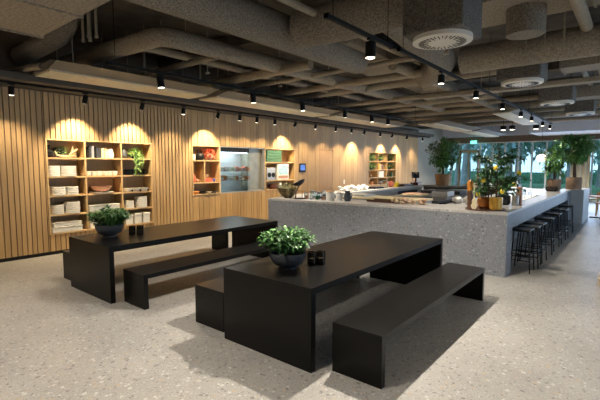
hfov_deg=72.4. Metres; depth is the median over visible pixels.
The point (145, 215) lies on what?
carton
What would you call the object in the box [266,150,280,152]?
box
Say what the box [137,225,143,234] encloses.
glass
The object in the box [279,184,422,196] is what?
countertop
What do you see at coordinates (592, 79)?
cable tray
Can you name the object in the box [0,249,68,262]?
baseboard
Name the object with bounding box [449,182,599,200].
lawn
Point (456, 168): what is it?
tree
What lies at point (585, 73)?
pipe
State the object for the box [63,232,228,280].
bench
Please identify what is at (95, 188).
bowl
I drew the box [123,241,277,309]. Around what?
bench
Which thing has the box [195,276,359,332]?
bench
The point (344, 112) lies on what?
track spotlight
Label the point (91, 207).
box
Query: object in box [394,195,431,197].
container
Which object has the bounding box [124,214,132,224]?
carton
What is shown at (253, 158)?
fridge
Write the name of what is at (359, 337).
bench
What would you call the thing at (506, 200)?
potted plant
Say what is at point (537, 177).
hedge
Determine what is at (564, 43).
rod
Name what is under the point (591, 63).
duct
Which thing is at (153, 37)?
duct
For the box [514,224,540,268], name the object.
bar stool
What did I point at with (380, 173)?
carton
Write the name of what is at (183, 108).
track spotlight
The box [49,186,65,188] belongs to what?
bowl
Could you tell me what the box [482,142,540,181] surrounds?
tree
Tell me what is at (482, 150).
tree
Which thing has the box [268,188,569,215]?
countertop
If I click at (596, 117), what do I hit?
pipe
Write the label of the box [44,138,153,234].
shelf unit
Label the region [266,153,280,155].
box
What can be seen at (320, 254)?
glass
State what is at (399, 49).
track
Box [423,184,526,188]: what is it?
countertop
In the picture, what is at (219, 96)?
hood
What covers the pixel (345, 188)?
bundle
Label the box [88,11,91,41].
pipe
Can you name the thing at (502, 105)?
track spotlight
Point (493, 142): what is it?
window
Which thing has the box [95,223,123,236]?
bowl
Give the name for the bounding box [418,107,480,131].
beam
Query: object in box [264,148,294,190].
shelf unit
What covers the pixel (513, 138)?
trim
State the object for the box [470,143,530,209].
citrus tree
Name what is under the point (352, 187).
bundle
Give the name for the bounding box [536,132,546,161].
globe pendant
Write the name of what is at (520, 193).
lamp
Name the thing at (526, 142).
tree
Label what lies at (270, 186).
bowl
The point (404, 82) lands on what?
pipe
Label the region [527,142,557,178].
tree
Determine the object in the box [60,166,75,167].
plate
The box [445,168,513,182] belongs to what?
hedge
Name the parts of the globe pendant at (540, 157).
lamp shade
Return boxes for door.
[319,150,331,191]
[458,150,478,185]
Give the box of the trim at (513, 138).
[446,134,599,143]
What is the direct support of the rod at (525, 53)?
hanging from the ceiling at (130, 17)
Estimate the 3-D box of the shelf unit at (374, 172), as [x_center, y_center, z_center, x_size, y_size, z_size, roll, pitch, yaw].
[3.664,-1.447,18.890,0.372,1.470,2.590,4,6,39]
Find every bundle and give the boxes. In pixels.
[338,186,349,190]
[349,185,358,190]
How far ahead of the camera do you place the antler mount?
8.44 m
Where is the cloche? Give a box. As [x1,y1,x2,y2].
[452,196,462,203]
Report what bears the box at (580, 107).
hanging from the ceiling at (130, 17)
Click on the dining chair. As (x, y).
(598, 193)
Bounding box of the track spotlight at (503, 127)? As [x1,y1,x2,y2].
[500,120,505,129]
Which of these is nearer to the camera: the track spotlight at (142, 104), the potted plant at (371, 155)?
the track spotlight at (142, 104)
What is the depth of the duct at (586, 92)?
10.25 m
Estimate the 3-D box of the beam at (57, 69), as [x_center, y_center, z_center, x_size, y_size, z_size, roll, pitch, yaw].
[-3.119,-2.717,7.784,1.050,1.090,3.160,4,6,39]
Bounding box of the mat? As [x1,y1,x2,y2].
[510,194,537,202]
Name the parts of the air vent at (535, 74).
diffuser plate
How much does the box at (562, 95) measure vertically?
1.112 m
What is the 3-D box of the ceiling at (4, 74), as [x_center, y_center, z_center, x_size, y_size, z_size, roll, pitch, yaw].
[-2.282,-2.412,10.624,0.910,0.120,27.800,4,6,39]
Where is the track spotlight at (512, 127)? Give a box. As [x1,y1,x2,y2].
[509,121,514,129]
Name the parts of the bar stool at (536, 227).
leg, leg, foot rail, seat, leg, leg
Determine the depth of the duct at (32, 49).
6.84 m
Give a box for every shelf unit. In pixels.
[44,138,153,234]
[191,145,220,195]
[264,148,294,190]
[368,152,395,185]
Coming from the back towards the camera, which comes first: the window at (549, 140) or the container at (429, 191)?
the window at (549, 140)
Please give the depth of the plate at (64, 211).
8.48 m
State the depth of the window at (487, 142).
23.09 m
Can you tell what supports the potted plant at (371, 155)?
on the shelf unit at (374, 172)
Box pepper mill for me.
[467,180,472,208]
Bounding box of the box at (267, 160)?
[266,159,281,161]
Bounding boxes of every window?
[450,143,458,184]
[458,143,479,182]
[479,142,492,185]
[492,142,505,178]
[504,141,518,186]
[517,141,532,184]
[530,141,546,188]
[545,140,559,187]
[587,139,593,201]
[590,139,599,201]
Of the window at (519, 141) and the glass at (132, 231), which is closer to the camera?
the glass at (132, 231)
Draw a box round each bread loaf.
[390,197,401,203]
[402,199,414,204]
[418,199,427,204]
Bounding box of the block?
[561,188,589,223]
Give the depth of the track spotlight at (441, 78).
6.21 m
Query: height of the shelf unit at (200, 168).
1.330 m
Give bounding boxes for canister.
[326,191,334,200]
[336,192,342,200]
[512,195,518,205]
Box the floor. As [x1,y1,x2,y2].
[0,202,599,399]
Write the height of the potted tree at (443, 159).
1.831 m
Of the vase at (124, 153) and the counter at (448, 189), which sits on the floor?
the counter at (448, 189)
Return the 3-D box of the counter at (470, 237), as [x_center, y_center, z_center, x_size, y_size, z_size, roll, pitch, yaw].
[3.817,0.308,11.438,5.450,1.040,8.872,4,6,39]
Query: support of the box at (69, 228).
on the shelf unit at (117, 182)
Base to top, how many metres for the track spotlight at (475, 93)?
0.188 m
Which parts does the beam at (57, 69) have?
panel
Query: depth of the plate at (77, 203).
8.46 m
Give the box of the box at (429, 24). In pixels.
[402,0,482,49]
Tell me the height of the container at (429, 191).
0.112 m
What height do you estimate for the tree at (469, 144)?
9.051 m
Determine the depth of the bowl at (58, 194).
8.26 m
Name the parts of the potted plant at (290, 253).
stem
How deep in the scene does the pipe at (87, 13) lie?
6.31 m
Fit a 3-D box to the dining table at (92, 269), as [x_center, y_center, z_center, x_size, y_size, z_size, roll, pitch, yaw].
[-1.913,0.839,6.920,1.230,0.750,3.210,4,6,39]
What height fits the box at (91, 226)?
0.220 m
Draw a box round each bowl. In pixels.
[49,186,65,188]
[49,189,65,190]
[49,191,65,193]
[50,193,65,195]
[65,186,77,188]
[91,186,110,191]
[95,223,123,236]
[268,184,276,188]
[269,249,305,269]
[277,182,297,197]
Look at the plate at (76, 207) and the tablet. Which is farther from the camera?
the tablet
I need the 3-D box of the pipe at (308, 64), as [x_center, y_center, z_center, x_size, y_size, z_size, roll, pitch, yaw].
[-1.343,-2.981,9.025,4.000,0.784,0.179,4,6,39]
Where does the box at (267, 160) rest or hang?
on the shelf unit at (288, 155)
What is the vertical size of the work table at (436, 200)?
0.920 m
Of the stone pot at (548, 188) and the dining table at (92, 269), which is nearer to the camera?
the dining table at (92, 269)
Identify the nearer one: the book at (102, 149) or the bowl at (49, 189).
the bowl at (49, 189)
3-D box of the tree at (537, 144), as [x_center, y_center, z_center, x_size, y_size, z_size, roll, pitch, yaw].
[18.130,-5.241,28.995,4.801,9.186,5.364,0,5,-4]
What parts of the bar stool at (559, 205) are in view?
seat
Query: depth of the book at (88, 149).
8.76 m
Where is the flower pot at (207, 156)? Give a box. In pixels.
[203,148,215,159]
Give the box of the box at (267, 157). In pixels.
[266,156,281,158]
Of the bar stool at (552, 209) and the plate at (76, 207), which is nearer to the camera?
the plate at (76, 207)
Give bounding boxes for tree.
[425,136,462,185]
[448,143,491,184]
[453,144,472,184]
[461,144,485,182]
[470,143,501,176]
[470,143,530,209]
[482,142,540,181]
[491,141,531,186]
[514,142,530,183]
[522,140,557,178]
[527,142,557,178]
[554,133,599,189]
[554,140,599,188]
[594,151,599,186]
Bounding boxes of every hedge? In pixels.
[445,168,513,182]
[521,169,596,184]
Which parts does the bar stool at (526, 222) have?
leg, seat, leg, leg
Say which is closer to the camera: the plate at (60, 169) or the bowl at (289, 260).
the bowl at (289, 260)
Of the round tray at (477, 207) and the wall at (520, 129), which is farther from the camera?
the wall at (520, 129)
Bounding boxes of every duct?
[0,0,109,38]
[8,62,42,72]
[10,18,80,65]
[58,27,444,111]
[125,0,368,73]
[289,0,402,48]
[339,38,481,106]
[383,28,455,86]
[388,63,497,109]
[458,23,599,73]
[482,0,599,27]
[506,1,546,39]
[559,55,599,74]
[576,70,599,100]
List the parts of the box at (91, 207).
lid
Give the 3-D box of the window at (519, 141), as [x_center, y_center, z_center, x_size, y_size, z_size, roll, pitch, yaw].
[11.959,-1.588,21.833,0.648,3.050,0.140,4,6,39]
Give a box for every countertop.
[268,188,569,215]
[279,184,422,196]
[343,193,432,203]
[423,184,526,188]
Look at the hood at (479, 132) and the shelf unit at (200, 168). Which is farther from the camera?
the hood at (479, 132)
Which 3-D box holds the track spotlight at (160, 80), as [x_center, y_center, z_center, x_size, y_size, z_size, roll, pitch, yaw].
[-2.223,-1.894,6.536,0.118,0.218,0.126,4,6,39]
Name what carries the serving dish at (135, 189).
on the shelf unit at (117, 182)
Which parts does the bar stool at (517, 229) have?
leg, foot rail, foot rail, seat, leg, leg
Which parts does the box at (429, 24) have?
diffuser plate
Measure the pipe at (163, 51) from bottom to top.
0.613 m
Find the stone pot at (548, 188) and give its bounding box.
[545,186,557,191]
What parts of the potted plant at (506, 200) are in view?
pot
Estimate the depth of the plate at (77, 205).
8.46 m
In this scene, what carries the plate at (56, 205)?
on the plate
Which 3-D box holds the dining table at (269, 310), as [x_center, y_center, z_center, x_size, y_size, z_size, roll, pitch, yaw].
[0.627,0.998,5.065,1.140,0.750,3.070,4,6,39]
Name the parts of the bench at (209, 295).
seat, leg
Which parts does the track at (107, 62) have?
rail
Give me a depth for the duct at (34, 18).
4.89 m
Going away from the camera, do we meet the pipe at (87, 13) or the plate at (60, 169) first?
the pipe at (87, 13)
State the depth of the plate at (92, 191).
8.91 m
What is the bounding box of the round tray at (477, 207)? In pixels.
[465,206,505,210]
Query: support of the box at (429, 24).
attached to the duct at (371, 16)
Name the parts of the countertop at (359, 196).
cup rail, plate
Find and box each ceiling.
[0,69,433,137]
[73,0,599,117]
[530,130,599,135]
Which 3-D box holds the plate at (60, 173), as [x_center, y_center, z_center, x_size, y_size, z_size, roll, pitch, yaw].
[-4.809,-0.546,8.504,0.310,0.035,0.310,4,6,39]
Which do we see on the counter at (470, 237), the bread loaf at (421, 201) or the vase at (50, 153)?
the bread loaf at (421, 201)
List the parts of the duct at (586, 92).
casing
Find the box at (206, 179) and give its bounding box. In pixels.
[205,178,212,181]
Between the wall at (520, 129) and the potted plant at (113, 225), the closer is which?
the potted plant at (113, 225)
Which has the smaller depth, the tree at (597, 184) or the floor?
the floor
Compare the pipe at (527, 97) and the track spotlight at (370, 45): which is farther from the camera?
the pipe at (527, 97)
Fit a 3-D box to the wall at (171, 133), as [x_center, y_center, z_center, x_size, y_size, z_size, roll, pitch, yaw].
[-1.436,-1.461,12.411,0.065,4.400,31.500,4,6,39]
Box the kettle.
[195,150,204,159]
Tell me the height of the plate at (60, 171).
0.035 m
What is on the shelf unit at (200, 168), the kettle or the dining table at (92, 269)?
the kettle
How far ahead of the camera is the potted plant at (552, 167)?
12.03 m
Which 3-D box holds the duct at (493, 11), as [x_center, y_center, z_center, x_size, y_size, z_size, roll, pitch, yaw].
[4.886,-2.750,4.245,6.100,0.438,1.140,4,6,39]
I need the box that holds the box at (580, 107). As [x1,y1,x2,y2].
[564,83,595,115]
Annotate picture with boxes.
[276,164,288,179]
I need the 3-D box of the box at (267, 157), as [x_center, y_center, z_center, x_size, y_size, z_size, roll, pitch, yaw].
[-0.918,-1.362,13.200,0.272,0.090,0.692,4,6,39]
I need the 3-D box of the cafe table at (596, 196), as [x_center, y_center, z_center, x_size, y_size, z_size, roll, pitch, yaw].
[10.245,0.242,13.913,0.800,0.750,0.800,4,6,39]
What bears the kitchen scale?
on the counter at (470, 237)
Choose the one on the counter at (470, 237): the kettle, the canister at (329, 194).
the canister at (329, 194)
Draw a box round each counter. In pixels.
[268,184,570,276]
[442,189,480,203]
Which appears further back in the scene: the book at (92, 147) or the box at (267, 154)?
the box at (267, 154)
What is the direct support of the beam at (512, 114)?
hanging from the ceiling at (130, 17)
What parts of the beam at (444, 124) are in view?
panel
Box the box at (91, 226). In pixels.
[89,217,97,228]
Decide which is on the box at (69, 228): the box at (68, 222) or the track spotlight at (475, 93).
the box at (68, 222)
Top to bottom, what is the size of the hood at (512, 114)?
0.120 m
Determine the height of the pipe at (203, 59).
0.706 m
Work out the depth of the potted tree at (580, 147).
12.59 m
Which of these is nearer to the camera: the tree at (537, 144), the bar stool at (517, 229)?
the bar stool at (517, 229)
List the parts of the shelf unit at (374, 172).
panel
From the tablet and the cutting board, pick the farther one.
the tablet
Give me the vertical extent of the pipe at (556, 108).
0.765 m
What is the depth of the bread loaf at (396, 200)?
7.99 m
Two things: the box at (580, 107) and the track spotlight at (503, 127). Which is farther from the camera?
the track spotlight at (503, 127)
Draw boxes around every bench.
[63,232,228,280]
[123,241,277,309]
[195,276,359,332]
[332,262,484,388]
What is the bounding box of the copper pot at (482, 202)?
[477,187,488,207]
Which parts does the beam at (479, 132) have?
panel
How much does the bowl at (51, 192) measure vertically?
0.044 m
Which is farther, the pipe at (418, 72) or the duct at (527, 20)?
the pipe at (418, 72)
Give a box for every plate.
[50,204,63,206]
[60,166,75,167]
[60,169,75,170]
[60,171,75,172]
[60,173,76,174]
[63,201,79,203]
[63,203,79,205]
[64,205,79,207]
[64,207,79,209]
[64,209,79,211]
[64,211,79,213]
[89,191,113,193]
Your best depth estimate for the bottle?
9.02 m
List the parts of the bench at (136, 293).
leg, seat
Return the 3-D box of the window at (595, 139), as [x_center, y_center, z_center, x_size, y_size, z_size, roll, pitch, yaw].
[14.724,-1.395,19.575,1.298,3.050,0.140,4,6,39]
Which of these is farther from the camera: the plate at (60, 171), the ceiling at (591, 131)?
the ceiling at (591, 131)
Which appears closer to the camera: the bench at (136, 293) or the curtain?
the bench at (136, 293)
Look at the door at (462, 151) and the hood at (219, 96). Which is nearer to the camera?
the hood at (219, 96)
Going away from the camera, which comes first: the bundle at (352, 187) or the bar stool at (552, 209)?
the bar stool at (552, 209)
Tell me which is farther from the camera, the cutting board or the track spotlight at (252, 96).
the cutting board
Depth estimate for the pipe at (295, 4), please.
5.51 m
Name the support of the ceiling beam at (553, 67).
attached to the ceiling at (130, 17)
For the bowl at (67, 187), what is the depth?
8.50 m
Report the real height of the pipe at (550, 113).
0.800 m
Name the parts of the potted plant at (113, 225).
stem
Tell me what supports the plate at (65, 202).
on the plate at (77, 203)
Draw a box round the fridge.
[220,146,264,193]
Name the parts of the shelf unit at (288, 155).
panel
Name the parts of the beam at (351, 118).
panel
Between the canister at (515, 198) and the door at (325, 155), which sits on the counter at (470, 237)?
the canister at (515, 198)
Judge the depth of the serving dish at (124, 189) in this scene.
9.41 m
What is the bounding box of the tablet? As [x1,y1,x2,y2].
[299,164,305,171]
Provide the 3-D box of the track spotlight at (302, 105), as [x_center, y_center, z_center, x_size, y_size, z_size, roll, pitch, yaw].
[0.059,-2.131,9.310,0.118,0.218,0.126,4,6,39]
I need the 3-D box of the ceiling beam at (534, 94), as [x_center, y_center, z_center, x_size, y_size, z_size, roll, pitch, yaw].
[9.546,-3.640,14.546,14.000,0.380,0.400,4,6,39]
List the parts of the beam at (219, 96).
panel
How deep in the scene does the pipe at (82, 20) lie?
6.52 m
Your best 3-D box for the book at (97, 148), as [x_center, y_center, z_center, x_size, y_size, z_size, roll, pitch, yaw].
[-4.445,-1.032,8.925,0.180,0.236,0.055,4,6,39]
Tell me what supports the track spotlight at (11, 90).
hanging from the track at (2, 81)
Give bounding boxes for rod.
[522,39,528,55]
[541,15,548,49]
[560,12,567,46]
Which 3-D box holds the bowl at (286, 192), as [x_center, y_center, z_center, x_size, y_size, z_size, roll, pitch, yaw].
[-0.296,-0.228,9.450,0.496,0.365,0.479,-3,6,-28]
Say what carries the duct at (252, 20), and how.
hanging from the ceiling beam at (163, 61)
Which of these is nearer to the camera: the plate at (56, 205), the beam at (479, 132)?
the plate at (56, 205)
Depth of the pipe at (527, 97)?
13.22 m
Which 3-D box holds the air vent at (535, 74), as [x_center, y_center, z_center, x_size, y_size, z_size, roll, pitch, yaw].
[4.118,-2.695,7.568,0.720,1.112,0.720,4,6,39]
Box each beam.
[33,23,218,98]
[158,35,264,67]
[198,60,339,116]
[306,61,560,101]
[319,96,407,127]
[387,94,537,113]
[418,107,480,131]
[460,122,506,136]
[492,89,545,124]
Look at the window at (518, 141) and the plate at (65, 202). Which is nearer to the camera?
the plate at (65, 202)
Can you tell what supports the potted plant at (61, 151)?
on the shelf unit at (117, 182)
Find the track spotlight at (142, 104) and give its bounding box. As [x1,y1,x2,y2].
[139,100,144,109]
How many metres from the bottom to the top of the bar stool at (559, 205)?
0.726 m
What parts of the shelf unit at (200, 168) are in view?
panel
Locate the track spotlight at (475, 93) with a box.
[473,87,478,98]
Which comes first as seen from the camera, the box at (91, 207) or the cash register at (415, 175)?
the box at (91, 207)
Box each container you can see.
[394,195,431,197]
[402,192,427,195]
[421,189,465,194]
[432,190,453,196]
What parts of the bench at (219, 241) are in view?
leg, seat, leg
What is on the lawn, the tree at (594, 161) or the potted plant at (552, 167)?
the tree at (594, 161)
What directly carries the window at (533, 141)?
on the floor
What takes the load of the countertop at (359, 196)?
on the counter at (470, 237)
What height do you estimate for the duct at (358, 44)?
0.538 m
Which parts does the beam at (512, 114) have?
panel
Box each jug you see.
[107,149,113,157]
[344,191,351,200]
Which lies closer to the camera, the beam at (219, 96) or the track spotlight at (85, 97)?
the track spotlight at (85, 97)
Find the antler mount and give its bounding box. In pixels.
[55,146,77,157]
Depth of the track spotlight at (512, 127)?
17.57 m
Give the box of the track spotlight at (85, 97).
[82,93,87,103]
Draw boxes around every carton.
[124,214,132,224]
[131,212,141,223]
[139,212,149,222]
[378,171,383,176]
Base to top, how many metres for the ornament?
0.453 m
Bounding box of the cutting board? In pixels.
[368,186,383,188]
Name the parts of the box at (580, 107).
diffuser plate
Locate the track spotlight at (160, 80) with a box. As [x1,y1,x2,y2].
[156,74,164,87]
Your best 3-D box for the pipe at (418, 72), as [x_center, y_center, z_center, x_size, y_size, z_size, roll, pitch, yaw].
[0.479,-3.057,9.985,5.800,0.796,0.159,4,6,39]
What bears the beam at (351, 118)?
hanging from the ceiling at (130, 17)
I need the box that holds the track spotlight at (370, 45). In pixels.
[365,37,375,58]
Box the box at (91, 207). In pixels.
[88,203,119,211]
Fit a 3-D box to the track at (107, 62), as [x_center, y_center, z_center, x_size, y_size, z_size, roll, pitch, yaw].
[0.627,-2.875,9.944,0.052,1.163,10.700,4,6,39]
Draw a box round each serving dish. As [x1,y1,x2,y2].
[123,188,132,191]
[132,187,140,191]
[139,187,148,190]
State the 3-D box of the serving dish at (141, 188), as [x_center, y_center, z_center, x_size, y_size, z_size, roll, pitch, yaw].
[-3.735,-0.260,9.797,0.209,0.085,0.209,-4,6,-37]
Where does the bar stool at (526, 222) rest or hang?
on the floor
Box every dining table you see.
[69,216,277,303]
[223,231,442,372]
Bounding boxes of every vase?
[47,145,53,156]
[122,148,126,157]
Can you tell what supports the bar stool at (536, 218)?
on the floor
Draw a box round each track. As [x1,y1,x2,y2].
[0,79,429,137]
[106,0,416,122]
[324,0,393,48]
[397,37,552,123]
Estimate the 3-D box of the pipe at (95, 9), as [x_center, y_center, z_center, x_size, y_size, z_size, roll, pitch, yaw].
[-3.150,-2.828,6.320,0.055,0.640,0.055,-3,6,-28]
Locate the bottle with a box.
[104,148,107,157]
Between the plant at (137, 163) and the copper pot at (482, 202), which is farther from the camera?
the plant at (137, 163)
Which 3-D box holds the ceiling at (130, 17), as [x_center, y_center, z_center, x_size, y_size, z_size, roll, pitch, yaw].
[5.139,-3.286,7.042,17.900,0.150,31.800,4,6,39]
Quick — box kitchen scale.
[293,179,307,198]
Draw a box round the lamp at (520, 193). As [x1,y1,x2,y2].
[516,187,522,204]
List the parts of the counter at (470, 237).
panel, recess panel, panel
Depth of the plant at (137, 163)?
9.48 m
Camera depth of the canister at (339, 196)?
8.69 m
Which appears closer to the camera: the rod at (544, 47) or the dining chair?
the rod at (544, 47)
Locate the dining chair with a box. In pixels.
[595,192,599,215]
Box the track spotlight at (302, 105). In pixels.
[300,101,304,110]
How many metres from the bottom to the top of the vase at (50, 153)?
0.250 m
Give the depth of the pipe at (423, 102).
12.46 m
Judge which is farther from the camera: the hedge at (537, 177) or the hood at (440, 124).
the hedge at (537, 177)
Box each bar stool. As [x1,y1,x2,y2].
[511,226,534,273]
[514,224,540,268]
[519,221,546,263]
[531,216,554,254]
[540,212,561,246]
[547,208,568,239]
[555,204,573,233]
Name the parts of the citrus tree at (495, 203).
pot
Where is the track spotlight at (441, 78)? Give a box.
[438,71,444,83]
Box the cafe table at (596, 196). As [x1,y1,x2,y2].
[589,195,599,218]
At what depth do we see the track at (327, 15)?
4.42 m
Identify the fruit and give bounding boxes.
[388,181,393,186]
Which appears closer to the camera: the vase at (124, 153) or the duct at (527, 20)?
the duct at (527, 20)
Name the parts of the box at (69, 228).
lid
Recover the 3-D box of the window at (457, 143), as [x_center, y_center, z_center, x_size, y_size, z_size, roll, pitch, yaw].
[9.132,-1.785,24.141,0.438,3.050,0.140,4,6,39]
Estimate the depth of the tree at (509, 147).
27.17 m
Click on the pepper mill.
(469, 183)
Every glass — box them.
[129,225,135,235]
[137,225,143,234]
[307,251,315,265]
[316,250,324,264]
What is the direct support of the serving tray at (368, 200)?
on the counter at (470, 237)
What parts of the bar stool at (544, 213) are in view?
seat, leg, leg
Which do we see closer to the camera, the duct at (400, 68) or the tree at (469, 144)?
the duct at (400, 68)
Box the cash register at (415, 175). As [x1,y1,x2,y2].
[410,172,420,184]
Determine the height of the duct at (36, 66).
0.149 m
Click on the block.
(579, 198)
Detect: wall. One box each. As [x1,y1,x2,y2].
[0,30,442,258]
[442,120,533,137]
[529,106,599,132]
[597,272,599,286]
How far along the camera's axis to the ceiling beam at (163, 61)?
8.20 m
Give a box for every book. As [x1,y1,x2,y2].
[86,147,91,157]
[88,146,93,157]
[94,147,98,157]
[99,148,103,157]
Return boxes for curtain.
[570,140,590,187]
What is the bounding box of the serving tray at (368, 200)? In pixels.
[367,198,407,203]
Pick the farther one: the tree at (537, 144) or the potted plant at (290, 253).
the tree at (537, 144)
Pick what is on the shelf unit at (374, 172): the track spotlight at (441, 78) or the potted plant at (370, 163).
the potted plant at (370, 163)
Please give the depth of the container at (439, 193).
11.39 m
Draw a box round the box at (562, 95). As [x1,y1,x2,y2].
[538,73,576,105]
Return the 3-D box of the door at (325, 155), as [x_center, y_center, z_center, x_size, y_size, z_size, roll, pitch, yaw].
[0.985,-0.686,15.397,0.102,2.348,0.806,4,6,39]
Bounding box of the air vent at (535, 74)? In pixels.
[496,38,547,86]
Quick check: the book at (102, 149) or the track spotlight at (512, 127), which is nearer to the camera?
the book at (102, 149)
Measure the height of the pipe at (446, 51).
0.725 m
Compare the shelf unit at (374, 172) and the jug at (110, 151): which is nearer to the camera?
the jug at (110, 151)
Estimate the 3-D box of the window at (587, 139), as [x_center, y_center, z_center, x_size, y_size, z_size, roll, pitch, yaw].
[13.970,-1.448,20.191,0.648,3.050,0.140,4,6,39]
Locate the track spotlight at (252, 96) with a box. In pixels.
[250,92,255,102]
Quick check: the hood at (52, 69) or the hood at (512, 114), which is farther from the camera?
the hood at (512, 114)
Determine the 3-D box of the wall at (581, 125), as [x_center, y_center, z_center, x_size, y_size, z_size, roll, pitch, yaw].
[15.226,-3.336,15.155,11.950,1.130,0.100,4,6,39]
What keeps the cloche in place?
on the counter at (470, 237)
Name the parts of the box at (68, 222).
lid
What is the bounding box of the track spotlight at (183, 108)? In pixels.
[181,106,185,114]
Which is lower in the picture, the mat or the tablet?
the mat
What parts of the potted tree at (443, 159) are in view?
pot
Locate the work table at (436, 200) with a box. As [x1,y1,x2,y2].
[390,192,478,203]
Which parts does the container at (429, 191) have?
lid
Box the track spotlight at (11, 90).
[7,83,14,95]
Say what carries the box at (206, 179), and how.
on the shelf unit at (200, 168)
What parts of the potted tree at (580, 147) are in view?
pot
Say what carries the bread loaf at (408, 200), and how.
on the counter at (470, 237)
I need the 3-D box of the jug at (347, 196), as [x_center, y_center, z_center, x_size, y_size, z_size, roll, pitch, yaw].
[1.009,-0.083,8.662,0.166,0.210,0.166,0,5,-6]
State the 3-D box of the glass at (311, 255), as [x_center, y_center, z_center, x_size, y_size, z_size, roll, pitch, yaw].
[0.125,0.615,4.322,0.096,0.140,0.096,4,6,39]
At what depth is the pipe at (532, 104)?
14.39 m
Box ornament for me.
[471,183,476,208]
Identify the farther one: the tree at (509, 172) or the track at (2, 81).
the tree at (509, 172)
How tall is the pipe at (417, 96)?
0.805 m
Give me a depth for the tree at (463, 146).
27.99 m
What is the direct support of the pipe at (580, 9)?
hanging from the ceiling at (130, 17)
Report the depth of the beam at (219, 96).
10.37 m
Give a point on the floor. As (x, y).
(535, 335)
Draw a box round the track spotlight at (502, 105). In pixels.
[500,100,504,109]
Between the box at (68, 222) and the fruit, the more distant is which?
the fruit
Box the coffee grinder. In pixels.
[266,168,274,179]
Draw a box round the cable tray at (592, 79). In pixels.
[422,75,599,99]
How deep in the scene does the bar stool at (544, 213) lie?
9.21 m
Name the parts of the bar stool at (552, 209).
seat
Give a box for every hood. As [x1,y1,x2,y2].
[33,59,218,94]
[198,90,339,114]
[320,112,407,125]
[418,119,480,130]
[473,129,506,135]
[492,107,545,123]
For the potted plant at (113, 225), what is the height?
0.469 m
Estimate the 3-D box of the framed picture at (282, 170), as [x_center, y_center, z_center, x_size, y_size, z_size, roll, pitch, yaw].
[-0.584,-0.929,13.532,0.084,0.520,0.560,4,6,39]
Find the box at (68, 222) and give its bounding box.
[51,220,81,226]
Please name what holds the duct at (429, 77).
hanging from the ceiling beam at (163, 61)
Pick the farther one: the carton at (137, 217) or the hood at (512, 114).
the hood at (512, 114)
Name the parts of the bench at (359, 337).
leg, seat, leg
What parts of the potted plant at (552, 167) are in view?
pot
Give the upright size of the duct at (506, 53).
0.474 m
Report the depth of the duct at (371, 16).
5.47 m
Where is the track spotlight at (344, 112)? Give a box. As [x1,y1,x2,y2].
[343,109,346,117]
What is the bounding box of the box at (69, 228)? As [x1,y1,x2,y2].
[51,224,82,232]
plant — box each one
[52,146,67,157]
[86,204,131,236]
[126,148,143,175]
[258,225,317,269]
[369,154,375,160]
[369,162,375,169]
[491,174,510,204]
[541,144,571,190]
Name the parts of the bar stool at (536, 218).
seat, leg, leg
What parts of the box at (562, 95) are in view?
diffuser plate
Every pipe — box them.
[81,15,84,41]
[86,12,90,37]
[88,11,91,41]
[94,8,98,38]
[101,37,419,129]
[137,49,231,76]
[146,20,465,123]
[192,49,313,87]
[223,49,449,91]
[253,69,421,97]
[270,69,496,101]
[277,0,422,65]
[312,75,583,108]
[331,92,498,111]
[348,89,537,114]
[369,99,599,118]
[390,84,599,121]
[402,108,599,125]
[416,115,599,128]
[569,0,599,73]
[581,71,599,102]
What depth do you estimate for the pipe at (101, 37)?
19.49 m

